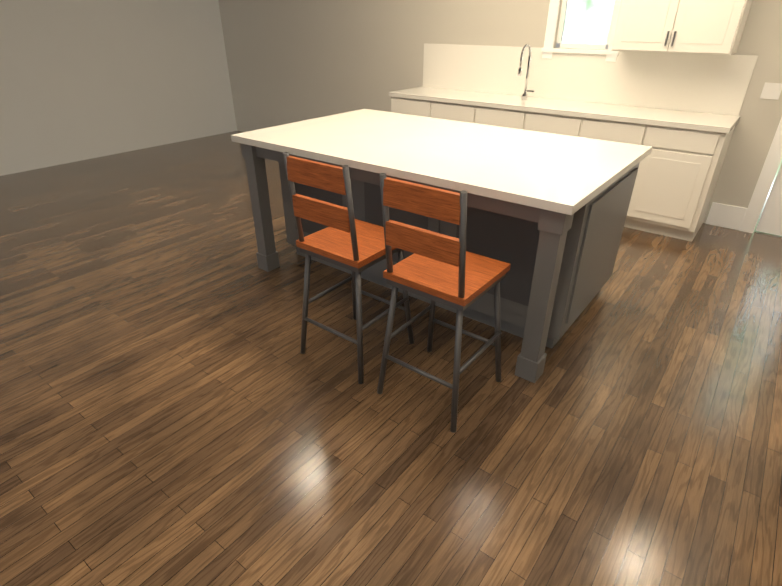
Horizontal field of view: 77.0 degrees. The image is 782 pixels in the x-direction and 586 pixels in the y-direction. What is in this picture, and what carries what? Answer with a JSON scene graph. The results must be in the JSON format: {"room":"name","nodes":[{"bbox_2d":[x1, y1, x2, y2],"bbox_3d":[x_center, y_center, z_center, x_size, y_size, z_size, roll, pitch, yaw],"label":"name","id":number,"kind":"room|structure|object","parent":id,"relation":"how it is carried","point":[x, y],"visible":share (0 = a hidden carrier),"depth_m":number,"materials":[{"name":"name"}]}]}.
{"room":"kitchen","nodes":[
{"label":"kitchen","id":0,"kind":"room"},
{"bbox_2d":[0,0,236,175],"bbox_3d":[-8.029,-1.950,0.180,0.120,6.400,18.340,21,35,32],"label":"wall","id":1,"kind":"structure","parent":0,"point":[80,80],"depth_m":6.24,"materials":[{"name":"paint"}]},
{"bbox_2d":[0,131,781,585],"bbox_3d":[-2.753,2.780,-1.630,15.000,0.060,20.600,21,35,32],"label":"floor","id":2,"kind":"structure","parent":0,"point":[178,407],"depth_m":2.28,"materials":[{"name":"brown wood"}]},
{"bbox_2d":[283,152,413,383],"bbox_3d":[-0.185,-0.169,2.472,0.448,1.093,0.477,21,35,32],"label":"bar stool","id":3,"kind":"object","parent":2,"relation":"on","point":[346,239],"visible":0.98,"depth_m":2.29,"materials":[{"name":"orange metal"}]},
{"bbox_2d":[389,95,432,116],"bbox_3d":[0.381,-1.739,5.492,0.516,0.880,0.619,21,35,32],"label":"base cabinet","id":4,"kind":"object","parent":2,"relation":"on","point":[402,104],"depth_m":5.10,"materials":[{"name":"wood"}]},
{"bbox_2d":[241,145,639,382],"bbox_3d":[0.256,-0.500,3.249,2.147,0.910,1.240,21,35,32],"label":"kitchen island","id":5,"kind":"object","parent":2,"relation":"on","point":[546,215],"depth_m":2.65,"materials":[{"name":"grey wood"}]},
{"bbox_2d":[231,109,651,216],"bbox_3d":[0.254,-0.916,3.019,2.210,0.040,1.320,21,35,32],"label":"island countertop","id":6,"kind":"structure","parent":5,"relation":"on","point":[556,173],"depth_m":2.73,"materials":[{"name":"white stone"}]},
{"bbox_2d":[377,173,510,432],"bbox_3d":[0.244,-0.008,2.186,0.448,1.093,0.477,21,35,32],"label":"bar stool","id":7,"kind":"object","parent":2,"relation":"on","point":[446,270],"visible":1,"depth_m":2.00,"materials":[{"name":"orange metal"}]},
{"bbox_2d":[429,99,476,122],"bbox_3d":[0.787,-1.586,5.221,0.507,0.880,0.619,21,35,32],"label":"base cabinet","id":8,"kind":"object","parent":2,"relation":"on","point":[464,112],"depth_m":4.82,"materials":[{"name":"wood"}]},
{"bbox_2d":[473,103,524,129],"bbox_3d":[1.189,-1.434,4.952,0.507,0.880,0.619,21,35,32],"label":"base cabinet","id":9,"kind":"object","parent":2,"relation":"on","point":[510,117],"depth_m":4.55,"materials":[{"name":"wood"}]},
{"bbox_2d":[525,111,584,136],"bbox_3d":[1.591,-1.283,4.683,0.506,0.880,0.619,21,35,32],"label":"base cabinet","id":10,"kind":"object","parent":2,"relation":"on","point":[540,121],"depth_m":4.28,"materials":[{"name":"wood"}]},
{"bbox_2d":[581,115,648,226],"bbox_3d":[1.993,-1.131,4.415,0.507,0.880,0.619,21,35,32],"label":"base cabinet","id":11,"kind":"object","parent":2,"relation":"on","point":[616,130],"depth_m":4.01,"materials":[{"name":"wood"}]},
{"bbox_2d":[625,123,734,241],"bbox_3d":[2.407,-0.975,4.138,0.537,0.880,0.619,21,35,32],"label":"base cabinet","id":12,"kind":"object","parent":2,"relation":"on","point":[674,186],"depth_m":3.89,"materials":[{"name":"wood"}]},
{"bbox_2d":[389,87,739,130],"bbox_3d":[1.399,-1.754,4.583,3.105,0.040,0.628,21,35,32],"label":"countertop","id":13,"kind":"structure","parent":12,"relation":"on","point":[706,119],"depth_m":4.31,"materials":[{"name":"white stone"}]},
{"bbox_2d":[518,44,534,99],"bbox_3d":[1.263,-2.040,4.559,0.115,0.481,0.220,21,35,32],"label":"kitchen faucet","id":14,"kind":"object","parent":13,"relation":"on","point":[524,95],"visible":1,"depth_m":4.58,"materials":[{"name":"silver metal"}]},
{"bbox_2d":[218,0,781,222],"bbox_3d":[1.161,-2.820,4.754,9.090,3.490,0.140,21,35,32],"label":"wall","id":15,"kind":"structure","parent":0,"point":[290,61],"depth_m":5.81,"materials":[{"name":"paint"}]},
{"bbox_2d":[541,0,620,61],"bbox_3d":[1.715,-2.679,4.220,0.700,1.230,0.035,21,35,32],"label":"window frame","id":16,"kind":"structure","parent":15,"relation":"in","point":[548,49],"depth_m":4.48,"materials":[{"name":"white wood"}]},
{"bbox_2d":[555,0,616,49],"bbox_3d":[1.768,-2.695,4.290,0.500,1.010,0.040,21,35,32],"label":"kitchen window","id":17,"kind":"structure","parent":15,"relation":"in","point":[585,24],"depth_m":4.44,"materials":[{"name":"clear glass"}]},
{"bbox_2d":[611,0,751,54],"bbox_3d":[2.243,-2.420,3.657,0.890,1.130,0.368,21,35,32],"label":"upper cabinet","id":18,"kind":"object","parent":15,"relation":"attached to","point":[713,27],"visible":1,"depth_m":3.71,"materials":[{"name":"white wood"}]},
{"bbox_2d":[705,202,746,229],"bbox_3d":[-1.280,3.345,-2.898,4.060,0.200,18.200,21,35,32],"label":"baseboard","id":19,"kind":"structure","parent":15,"relation":"attached to","point":[725,216],"depth_m":4.28,"materials":[{"name":"white wood"}]},
{"bbox_2d":[739,117,781,232],"bbox_3d":[3.422,-1.423,3.427,1.030,2.360,0.026,21,35,32],"label":"door frame","id":20,"kind":"structure","parent":15,"relation":"attached to","point":[763,186],"depth_m":4.03,"materials":[{"name":"white wood"}]},
{"bbox_2d":[755,163,781,235],"bbox_3d":[3.445,-1.372,3.490,0.780,2.190,0.090,21,35,32],"label":"back door","id":21,"kind":"structure","parent":15,"relation":"in","point":[770,221],"depth_m":4.11,"materials":[{"name":"white wood"}]},
{"bbox_2d":[760,82,781,99],"bbox_3d":[2.936,-1.557,3.793,0.120,0.115,0.006,21,35,32],"label":"switch plate","id":22,"kind":"object","parent":15,"relation":"attached to","point":[771,90],"visible":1,"depth_m":3.78,"materials":[{"name":"white plastic"}]},
{"label":"outside","id":23,"kind":"structure","parent":0,"visible":0},
{"bbox_2d":[767,159,781,197],"bbox_3d":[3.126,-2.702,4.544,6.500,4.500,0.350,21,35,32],"label":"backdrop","id":24,"kind":"structure","parent":23,"point":[774,178],"depth_m":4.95,"materials":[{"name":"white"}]}
]}

